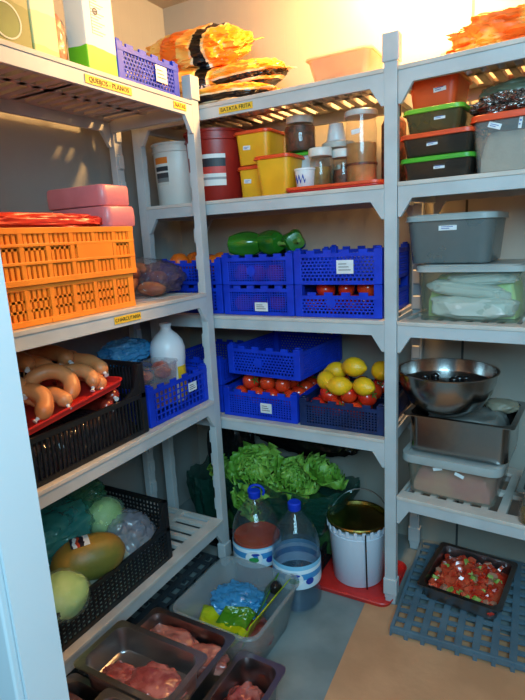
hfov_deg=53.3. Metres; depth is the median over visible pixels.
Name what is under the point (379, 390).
tomato
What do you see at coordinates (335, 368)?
lemon
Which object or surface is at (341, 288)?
tomato
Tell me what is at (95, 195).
block
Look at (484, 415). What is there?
pack
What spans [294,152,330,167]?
tub
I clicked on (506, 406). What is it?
pack
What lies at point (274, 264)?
tomato
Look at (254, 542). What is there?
water bottle
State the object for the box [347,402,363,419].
tomato
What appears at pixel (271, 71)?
bag
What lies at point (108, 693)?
steel tray
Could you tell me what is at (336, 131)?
paper cup
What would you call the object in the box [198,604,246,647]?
bag
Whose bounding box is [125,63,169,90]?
packets
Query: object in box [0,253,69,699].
door frame
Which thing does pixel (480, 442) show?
steel tray
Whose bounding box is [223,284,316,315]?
plastic crate
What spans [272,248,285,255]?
pepper
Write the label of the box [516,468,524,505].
steel tray
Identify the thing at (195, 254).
fruit
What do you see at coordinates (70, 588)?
cabbage
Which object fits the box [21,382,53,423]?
sausage
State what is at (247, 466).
lettuce
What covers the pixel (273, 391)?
tomato
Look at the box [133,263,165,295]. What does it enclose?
potatoes
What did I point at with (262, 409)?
plastic crate
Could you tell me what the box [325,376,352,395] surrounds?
lemon
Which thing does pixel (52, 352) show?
sausage
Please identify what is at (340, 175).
glass jar
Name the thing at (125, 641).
steel tray
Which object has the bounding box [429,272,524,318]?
vegetables
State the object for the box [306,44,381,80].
tub
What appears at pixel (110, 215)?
block
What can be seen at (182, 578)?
grid
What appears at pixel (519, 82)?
bag
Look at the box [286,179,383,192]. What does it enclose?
tray
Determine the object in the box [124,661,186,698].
meat
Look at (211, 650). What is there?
meat
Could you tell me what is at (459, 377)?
olive
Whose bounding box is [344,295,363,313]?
tomato
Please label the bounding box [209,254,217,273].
fruit
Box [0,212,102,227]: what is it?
pack
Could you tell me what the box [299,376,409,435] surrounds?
plastic crate
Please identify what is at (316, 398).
tomato
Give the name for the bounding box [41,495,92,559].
bag
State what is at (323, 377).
lemon
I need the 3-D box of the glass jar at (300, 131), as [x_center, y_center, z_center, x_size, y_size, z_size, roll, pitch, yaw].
[0.126,-0.722,1.759,0.104,0.113,0.104,4,14,29]
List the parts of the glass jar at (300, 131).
lid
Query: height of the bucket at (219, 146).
0.243 m
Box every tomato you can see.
[233,264,248,280]
[233,385,247,400]
[235,295,250,310]
[242,375,259,388]
[250,386,263,402]
[251,295,266,308]
[253,264,265,280]
[260,377,275,389]
[265,388,278,404]
[267,264,283,280]
[269,295,284,309]
[275,379,290,392]
[281,390,294,406]
[290,380,299,388]
[291,385,305,394]
[299,380,313,390]
[305,299,322,311]
[306,376,316,384]
[310,397,326,415]
[316,280,335,294]
[320,388,338,401]
[326,295,342,313]
[327,399,344,416]
[338,279,354,295]
[340,388,357,402]
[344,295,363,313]
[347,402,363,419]
[357,278,373,295]
[357,294,371,310]
[358,391,376,405]
[373,379,383,392]
[374,383,382,399]
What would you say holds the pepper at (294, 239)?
in the plastic crate at (229, 262)
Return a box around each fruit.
[170,253,189,270]
[187,252,196,270]
[191,253,196,268]
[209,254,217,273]
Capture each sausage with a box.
[16,351,34,372]
[18,355,52,371]
[20,377,27,399]
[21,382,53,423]
[23,345,73,364]
[23,363,80,406]
[24,387,72,408]
[52,363,100,391]
[56,352,108,376]
[57,350,76,365]
[78,371,106,389]
[79,397,113,413]
[101,389,119,401]
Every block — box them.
[47,184,128,210]
[52,206,134,226]
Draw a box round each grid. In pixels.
[66,548,218,676]
[390,541,524,672]
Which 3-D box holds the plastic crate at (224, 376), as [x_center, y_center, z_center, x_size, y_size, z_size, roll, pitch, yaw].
[-0.196,0.037,2.160,0.274,0.111,0.334,4,14,29]
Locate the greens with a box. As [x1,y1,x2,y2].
[227,492,337,553]
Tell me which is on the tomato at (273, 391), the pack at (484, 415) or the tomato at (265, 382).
the tomato at (265, 382)
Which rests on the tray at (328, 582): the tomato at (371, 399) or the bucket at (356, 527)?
the bucket at (356, 527)
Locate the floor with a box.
[69,489,524,699]
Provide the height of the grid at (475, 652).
0.030 m
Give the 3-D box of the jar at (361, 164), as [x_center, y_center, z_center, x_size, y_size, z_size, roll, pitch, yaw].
[0.307,-0.627,1.627,0.102,0.215,0.102,4,14,29]
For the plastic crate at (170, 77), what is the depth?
1.50 m
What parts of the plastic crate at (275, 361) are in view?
corner post, corner post, corner post, corner post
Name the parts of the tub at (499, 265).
storage tub, lid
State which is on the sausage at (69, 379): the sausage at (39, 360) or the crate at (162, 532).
the sausage at (39, 360)
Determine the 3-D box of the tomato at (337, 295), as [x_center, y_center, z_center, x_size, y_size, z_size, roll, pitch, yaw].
[0.236,-0.148,1.714,0.061,0.063,0.061,-10,14,-30]
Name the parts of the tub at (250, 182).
lid, yellow tub, lid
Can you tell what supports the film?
in the crate at (162, 532)
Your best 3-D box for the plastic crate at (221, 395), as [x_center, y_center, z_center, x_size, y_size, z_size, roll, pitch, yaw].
[-0.190,0.140,2.183,0.274,0.111,0.334,4,14,29]
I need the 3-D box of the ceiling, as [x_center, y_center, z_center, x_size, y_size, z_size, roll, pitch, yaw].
[0.278,-1.224,0.942,2.560,0.060,1.665,4,14,29]
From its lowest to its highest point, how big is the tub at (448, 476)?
0.134 m
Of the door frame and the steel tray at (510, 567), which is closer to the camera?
the door frame
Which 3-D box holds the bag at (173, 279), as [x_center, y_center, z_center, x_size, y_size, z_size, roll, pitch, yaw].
[-0.350,-0.252,1.809,0.172,0.111,0.170,5,14,31]
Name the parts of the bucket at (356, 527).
lid, bail handle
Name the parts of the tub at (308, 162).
lid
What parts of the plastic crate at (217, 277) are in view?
corner post, corner post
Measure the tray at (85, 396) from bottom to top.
0.082 m
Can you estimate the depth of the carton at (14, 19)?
1.13 m
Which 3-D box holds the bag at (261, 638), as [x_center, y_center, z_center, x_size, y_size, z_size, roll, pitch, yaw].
[-0.068,0.874,1.624,0.221,0.077,0.175,4,14,29]
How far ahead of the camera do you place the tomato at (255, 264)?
1.81 m
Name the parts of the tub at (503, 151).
lid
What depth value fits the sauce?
1.71 m
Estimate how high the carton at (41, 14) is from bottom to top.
0.242 m
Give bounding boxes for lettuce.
[207,454,233,490]
[226,441,288,502]
[230,485,271,521]
[266,454,320,504]
[297,452,348,490]
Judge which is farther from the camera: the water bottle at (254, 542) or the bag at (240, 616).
the water bottle at (254, 542)
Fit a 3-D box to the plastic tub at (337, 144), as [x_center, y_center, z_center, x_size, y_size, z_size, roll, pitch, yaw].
[0.259,-0.615,1.775,0.110,0.165,0.110,4,14,29]
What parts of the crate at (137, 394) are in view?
corner post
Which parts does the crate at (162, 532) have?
corner post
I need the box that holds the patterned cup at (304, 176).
[294,167,314,186]
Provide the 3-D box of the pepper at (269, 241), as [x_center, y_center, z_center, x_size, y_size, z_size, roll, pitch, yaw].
[0.030,-0.373,1.813,0.084,0.085,0.147,-14,16,-40]
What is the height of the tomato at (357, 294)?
0.062 m
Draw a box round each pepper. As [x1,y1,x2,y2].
[227,231,259,256]
[257,230,285,254]
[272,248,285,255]
[281,229,305,251]
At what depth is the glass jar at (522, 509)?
1.48 m
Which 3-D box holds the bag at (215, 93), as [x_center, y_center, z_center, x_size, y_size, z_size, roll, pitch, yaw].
[-0.120,-0.873,1.823,0.410,0.080,0.260,3,14,27]
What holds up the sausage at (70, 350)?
on the sausage
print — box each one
[89,0,104,36]
[270,580,281,594]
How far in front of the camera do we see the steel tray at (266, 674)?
1.39 m
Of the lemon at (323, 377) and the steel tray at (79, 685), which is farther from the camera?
the lemon at (323, 377)
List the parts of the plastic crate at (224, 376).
corner post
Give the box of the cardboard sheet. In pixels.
[324,603,524,699]
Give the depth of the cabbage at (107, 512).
1.66 m
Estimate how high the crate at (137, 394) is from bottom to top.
0.215 m
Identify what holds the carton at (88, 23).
on the shelving unit at (35, 84)
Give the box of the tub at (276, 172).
[253,153,304,195]
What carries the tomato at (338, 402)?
in the plastic crate at (372, 422)
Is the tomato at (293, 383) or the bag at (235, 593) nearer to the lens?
the bag at (235, 593)
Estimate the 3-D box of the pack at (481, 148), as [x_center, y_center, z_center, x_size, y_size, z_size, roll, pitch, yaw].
[0.632,-0.548,1.515,0.044,0.104,0.102,5,15,33]
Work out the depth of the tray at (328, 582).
1.84 m
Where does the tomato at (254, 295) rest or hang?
in the plastic crate at (231, 292)
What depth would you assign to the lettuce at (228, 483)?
2.19 m
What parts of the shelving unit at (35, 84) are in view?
shelf, shelf, shelf, post, shelf, rail, rail, post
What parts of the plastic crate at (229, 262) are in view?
corner post, corner post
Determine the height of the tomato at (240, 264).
0.059 m
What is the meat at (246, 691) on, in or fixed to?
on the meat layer
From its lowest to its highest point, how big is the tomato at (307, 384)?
0.066 m
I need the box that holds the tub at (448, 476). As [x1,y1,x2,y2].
[402,440,516,504]
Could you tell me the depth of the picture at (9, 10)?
1.12 m
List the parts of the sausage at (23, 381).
casing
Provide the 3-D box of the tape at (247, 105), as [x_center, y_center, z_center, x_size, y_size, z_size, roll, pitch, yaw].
[-0.086,-0.767,1.658,0.125,0.020,0.002,4,14,29]
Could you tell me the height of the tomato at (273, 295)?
0.055 m
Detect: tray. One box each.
[24,376,121,435]
[66,673,100,699]
[74,620,206,699]
[94,688,134,699]
[136,607,234,699]
[203,650,285,699]
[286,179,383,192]
[313,556,406,606]
[403,398,524,464]
[417,542,517,618]
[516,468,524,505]
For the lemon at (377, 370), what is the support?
on the tomato at (379, 390)
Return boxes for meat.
[101,660,133,682]
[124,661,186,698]
[150,623,198,646]
[191,643,229,676]
[222,681,262,699]
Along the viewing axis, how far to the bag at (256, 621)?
1.55 m
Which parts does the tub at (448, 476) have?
lid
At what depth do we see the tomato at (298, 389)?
1.91 m
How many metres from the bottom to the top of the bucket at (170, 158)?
0.222 m
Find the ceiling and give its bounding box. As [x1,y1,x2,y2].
[147,0,187,8]
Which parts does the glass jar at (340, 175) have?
lid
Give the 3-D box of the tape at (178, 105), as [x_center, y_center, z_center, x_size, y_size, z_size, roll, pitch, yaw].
[-0.253,-0.750,1.608,0.002,0.020,0.062,4,14,29]
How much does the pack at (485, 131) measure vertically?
0.086 m
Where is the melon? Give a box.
[50,532,124,580]
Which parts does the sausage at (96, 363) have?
casing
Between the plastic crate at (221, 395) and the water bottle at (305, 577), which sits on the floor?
the water bottle at (305, 577)
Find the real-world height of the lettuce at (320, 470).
0.168 m
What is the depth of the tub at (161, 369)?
1.70 m
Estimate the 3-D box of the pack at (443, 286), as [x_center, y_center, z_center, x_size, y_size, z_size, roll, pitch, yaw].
[0.598,-0.175,1.520,0.237,0.060,0.108,6,15,34]
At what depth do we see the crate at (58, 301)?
1.32 m
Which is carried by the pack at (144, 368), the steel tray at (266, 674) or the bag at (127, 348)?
the bag at (127, 348)
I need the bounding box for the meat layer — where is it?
[69,692,83,699]
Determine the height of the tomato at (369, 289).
0.064 m
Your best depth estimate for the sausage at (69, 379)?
1.37 m
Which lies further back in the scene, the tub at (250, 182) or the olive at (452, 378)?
the tub at (250, 182)
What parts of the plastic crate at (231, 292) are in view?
corner post, corner post, corner post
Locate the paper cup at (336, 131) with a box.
[327,123,345,141]
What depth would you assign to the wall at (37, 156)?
1.98 m
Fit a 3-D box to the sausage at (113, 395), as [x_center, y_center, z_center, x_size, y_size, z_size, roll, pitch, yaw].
[-0.474,0.130,1.560,0.162,0.050,0.048,8,16,41]
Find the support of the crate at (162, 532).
on the shelving unit at (35, 84)
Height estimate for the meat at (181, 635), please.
0.067 m
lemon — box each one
[317,370,334,388]
[323,362,345,376]
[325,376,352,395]
[341,357,366,376]
[353,377,374,395]
[371,361,383,380]
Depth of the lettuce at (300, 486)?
2.00 m
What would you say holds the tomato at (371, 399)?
on the tomato at (355, 404)
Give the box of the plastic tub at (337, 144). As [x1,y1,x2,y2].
[322,140,354,183]
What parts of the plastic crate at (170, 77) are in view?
corner post, corner post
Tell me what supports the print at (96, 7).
attached to the carton at (88, 23)
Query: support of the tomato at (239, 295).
in the plastic crate at (231, 292)
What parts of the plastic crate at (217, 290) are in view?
corner post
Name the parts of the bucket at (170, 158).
lid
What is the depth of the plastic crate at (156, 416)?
1.73 m
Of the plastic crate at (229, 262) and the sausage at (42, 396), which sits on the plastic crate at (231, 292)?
the plastic crate at (229, 262)
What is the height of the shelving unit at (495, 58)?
1.750 m
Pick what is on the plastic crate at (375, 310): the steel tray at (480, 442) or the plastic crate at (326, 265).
the plastic crate at (326, 265)
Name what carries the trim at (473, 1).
attached to the wall at (293, 31)
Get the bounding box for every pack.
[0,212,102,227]
[108,366,150,401]
[426,279,511,298]
[428,407,509,425]
[431,295,519,319]
[447,272,521,284]
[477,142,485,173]
[480,129,488,141]
[485,398,519,413]
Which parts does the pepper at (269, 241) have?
stem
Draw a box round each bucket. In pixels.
[151,141,192,205]
[183,127,245,200]
[327,488,384,589]
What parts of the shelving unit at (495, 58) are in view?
rail, rail, shelf, shelf, shelf, shelf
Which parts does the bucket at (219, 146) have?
lid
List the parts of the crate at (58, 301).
name plate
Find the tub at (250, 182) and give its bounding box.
[234,128,284,197]
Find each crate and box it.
[0,226,136,288]
[6,273,135,329]
[19,359,148,487]
[41,484,172,652]
[114,37,179,96]
[114,360,208,427]
[160,253,262,284]
[165,284,260,313]
[185,339,262,385]
[188,375,247,411]
[209,501,331,572]
[221,247,329,284]
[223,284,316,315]
[223,371,321,423]
[227,331,341,380]
[293,242,409,284]
[295,275,409,318]
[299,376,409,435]
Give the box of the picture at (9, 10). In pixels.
[0,1,19,37]
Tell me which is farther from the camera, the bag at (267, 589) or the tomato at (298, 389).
the tomato at (298, 389)
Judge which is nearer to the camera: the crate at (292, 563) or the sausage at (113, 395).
the sausage at (113, 395)
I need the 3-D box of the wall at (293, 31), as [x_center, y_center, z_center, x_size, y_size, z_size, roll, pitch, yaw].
[0.720,-0.297,1.863,2.560,2.185,0.060,4,14,29]
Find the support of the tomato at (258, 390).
in the plastic crate at (262, 409)
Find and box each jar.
[285,114,314,152]
[308,147,331,184]
[331,148,346,182]
[344,107,377,181]
[520,506,524,523]
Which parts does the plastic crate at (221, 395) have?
corner post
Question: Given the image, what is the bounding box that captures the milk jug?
[150,322,187,403]
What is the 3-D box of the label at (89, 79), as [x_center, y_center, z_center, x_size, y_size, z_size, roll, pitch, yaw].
[-0.396,-0.685,1.355,0.002,0.020,0.165,4,14,29]
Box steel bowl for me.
[398,358,500,416]
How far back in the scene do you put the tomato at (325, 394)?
1.79 m
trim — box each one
[0,561,24,699]
[455,0,474,545]
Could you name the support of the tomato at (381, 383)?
on the tomato
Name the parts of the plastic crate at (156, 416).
corner post, corner post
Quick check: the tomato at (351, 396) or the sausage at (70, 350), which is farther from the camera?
the tomato at (351, 396)
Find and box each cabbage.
[50,571,88,621]
[85,497,123,533]
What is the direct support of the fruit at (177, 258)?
in the plastic crate at (217, 277)
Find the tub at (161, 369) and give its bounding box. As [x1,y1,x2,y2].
[143,360,175,408]
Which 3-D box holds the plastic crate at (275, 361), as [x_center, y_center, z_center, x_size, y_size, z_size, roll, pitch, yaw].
[0.092,0.005,1.987,0.304,0.114,0.344,5,15,33]
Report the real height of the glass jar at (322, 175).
0.118 m
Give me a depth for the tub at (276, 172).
1.69 m
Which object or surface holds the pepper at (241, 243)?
in the plastic crate at (229, 262)
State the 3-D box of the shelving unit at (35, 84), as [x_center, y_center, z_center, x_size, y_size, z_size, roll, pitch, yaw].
[-0.587,0.080,1.488,0.380,1.742,1.086,4,14,29]
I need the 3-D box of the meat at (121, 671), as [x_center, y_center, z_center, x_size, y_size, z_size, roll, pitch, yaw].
[-0.348,0.802,1.282,0.107,0.044,0.079,6,15,36]
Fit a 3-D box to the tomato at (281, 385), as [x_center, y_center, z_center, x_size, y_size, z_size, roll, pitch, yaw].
[0.074,0.124,1.897,0.060,0.061,0.056,-11,15,-34]
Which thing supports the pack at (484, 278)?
on the pack at (443, 286)
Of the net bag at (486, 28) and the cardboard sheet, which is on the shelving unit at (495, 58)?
the net bag at (486, 28)
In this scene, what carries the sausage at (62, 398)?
on the tray at (85, 396)
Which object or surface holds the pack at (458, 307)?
in the tub at (499, 265)
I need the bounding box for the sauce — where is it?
[408,370,486,381]
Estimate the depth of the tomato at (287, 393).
1.86 m
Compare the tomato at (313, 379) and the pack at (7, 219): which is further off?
the tomato at (313, 379)
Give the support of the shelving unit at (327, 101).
on the floor
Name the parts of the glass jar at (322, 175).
lid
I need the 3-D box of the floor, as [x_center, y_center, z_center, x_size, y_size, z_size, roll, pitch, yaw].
[0.392,0.967,1.418,2.560,0.060,1.665,4,14,29]
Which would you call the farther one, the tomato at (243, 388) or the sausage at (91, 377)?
the tomato at (243, 388)
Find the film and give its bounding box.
[48,526,163,645]
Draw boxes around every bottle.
[232,484,280,587]
[272,499,320,589]
[381,105,405,181]
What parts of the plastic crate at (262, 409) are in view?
corner post, corner post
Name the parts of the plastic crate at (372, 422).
corner post, corner post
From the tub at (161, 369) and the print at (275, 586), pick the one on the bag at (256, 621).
the print at (275, 586)
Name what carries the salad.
in the steel tray at (510, 567)
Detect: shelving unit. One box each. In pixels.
[0,38,231,674]
[131,30,424,603]
[396,37,524,539]
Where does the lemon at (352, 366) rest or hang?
on the tomato
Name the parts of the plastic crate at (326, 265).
corner post, corner post, corner post, corner post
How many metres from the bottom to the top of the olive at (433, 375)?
0.022 m
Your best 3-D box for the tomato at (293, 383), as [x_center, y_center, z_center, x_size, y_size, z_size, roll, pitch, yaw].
[0.107,0.111,1.956,0.066,0.066,0.066,0,13,12]
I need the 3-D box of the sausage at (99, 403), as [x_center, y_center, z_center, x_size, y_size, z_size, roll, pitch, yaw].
[-0.486,0.160,1.520,0.162,0.050,0.048,4,14,30]
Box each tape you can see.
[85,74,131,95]
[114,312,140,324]
[173,100,185,110]
[219,101,252,113]
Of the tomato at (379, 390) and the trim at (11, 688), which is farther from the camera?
the tomato at (379, 390)
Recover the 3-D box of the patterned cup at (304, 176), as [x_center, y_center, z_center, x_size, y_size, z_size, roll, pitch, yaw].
[0.136,-0.546,1.667,0.070,0.058,0.070,4,14,29]
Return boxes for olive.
[431,372,438,377]
[449,376,456,381]
[456,375,462,380]
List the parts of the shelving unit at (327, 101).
post, rail, rail, shelf, shelf, shelf, shelf, post, rail, rail, rail, post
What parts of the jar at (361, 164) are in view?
lid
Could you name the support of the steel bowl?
on the steel tray at (480, 442)
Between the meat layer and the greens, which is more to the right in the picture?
the greens
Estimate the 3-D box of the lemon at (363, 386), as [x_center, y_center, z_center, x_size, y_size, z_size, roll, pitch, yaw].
[0.334,0.120,1.726,0.070,0.063,0.071,-2,12,4]
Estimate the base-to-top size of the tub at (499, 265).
0.303 m
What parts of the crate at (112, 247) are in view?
name plate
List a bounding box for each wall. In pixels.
[0,0,201,531]
[163,0,524,561]
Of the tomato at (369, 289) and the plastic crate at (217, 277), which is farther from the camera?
the plastic crate at (217, 277)
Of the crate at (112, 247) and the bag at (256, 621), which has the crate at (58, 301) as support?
the crate at (112, 247)
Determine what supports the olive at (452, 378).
on the sauce
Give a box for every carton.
[0,0,32,48]
[26,0,59,57]
[62,0,117,76]
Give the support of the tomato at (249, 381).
on the tomato at (258, 390)
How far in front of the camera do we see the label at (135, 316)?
1.46 m
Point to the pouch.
(61, 34)
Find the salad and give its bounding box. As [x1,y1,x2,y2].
[427,553,507,615]
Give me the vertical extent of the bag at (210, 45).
0.194 m
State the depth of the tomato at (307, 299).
1.73 m
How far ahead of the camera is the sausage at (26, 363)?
1.38 m
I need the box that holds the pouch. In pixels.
[55,13,67,59]
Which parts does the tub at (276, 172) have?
lid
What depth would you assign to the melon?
1.48 m
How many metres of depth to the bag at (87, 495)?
1.67 m
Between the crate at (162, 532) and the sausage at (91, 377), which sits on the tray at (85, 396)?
the sausage at (91, 377)
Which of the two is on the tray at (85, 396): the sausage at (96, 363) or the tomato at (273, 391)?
the sausage at (96, 363)
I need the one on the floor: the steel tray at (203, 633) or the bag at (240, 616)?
the steel tray at (203, 633)
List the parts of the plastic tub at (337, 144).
lid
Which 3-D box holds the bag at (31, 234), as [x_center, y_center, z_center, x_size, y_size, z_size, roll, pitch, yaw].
[-0.646,-0.237,1.337,0.290,0.113,0.540,4,14,29]
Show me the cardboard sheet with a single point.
(374, 664)
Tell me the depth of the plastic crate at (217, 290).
1.90 m
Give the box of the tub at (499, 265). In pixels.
[405,211,524,272]
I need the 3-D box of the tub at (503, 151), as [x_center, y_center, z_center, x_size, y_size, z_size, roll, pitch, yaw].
[0.688,-0.550,1.403,0.216,0.147,0.216,5,15,33]
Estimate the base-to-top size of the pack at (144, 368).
0.132 m
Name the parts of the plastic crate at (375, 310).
corner post, corner post, corner post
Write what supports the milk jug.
in the plastic crate at (156, 416)
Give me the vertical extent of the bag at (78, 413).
0.095 m
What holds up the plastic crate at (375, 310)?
on the shelving unit at (327, 101)
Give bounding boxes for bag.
[3,234,105,280]
[29,409,133,480]
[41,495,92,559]
[61,479,104,509]
[97,336,150,366]
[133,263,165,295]
[138,263,185,291]
[139,23,263,68]
[152,66,223,97]
[198,82,280,105]
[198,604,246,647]
[209,57,295,85]
[210,579,266,619]
[215,606,255,635]
[226,616,273,657]
[241,578,290,649]
[255,433,360,456]
[255,572,278,616]
[441,4,524,54]
[467,88,524,115]
[478,76,524,101]
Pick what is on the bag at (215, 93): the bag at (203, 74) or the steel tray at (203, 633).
the bag at (203, 74)
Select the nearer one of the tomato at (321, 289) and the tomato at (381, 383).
the tomato at (321, 289)
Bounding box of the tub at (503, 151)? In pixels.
[470,108,524,172]
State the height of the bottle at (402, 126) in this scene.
0.247 m
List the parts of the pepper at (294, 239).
stem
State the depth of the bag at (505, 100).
1.34 m
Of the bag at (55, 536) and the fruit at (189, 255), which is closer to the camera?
the bag at (55, 536)
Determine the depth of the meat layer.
1.28 m

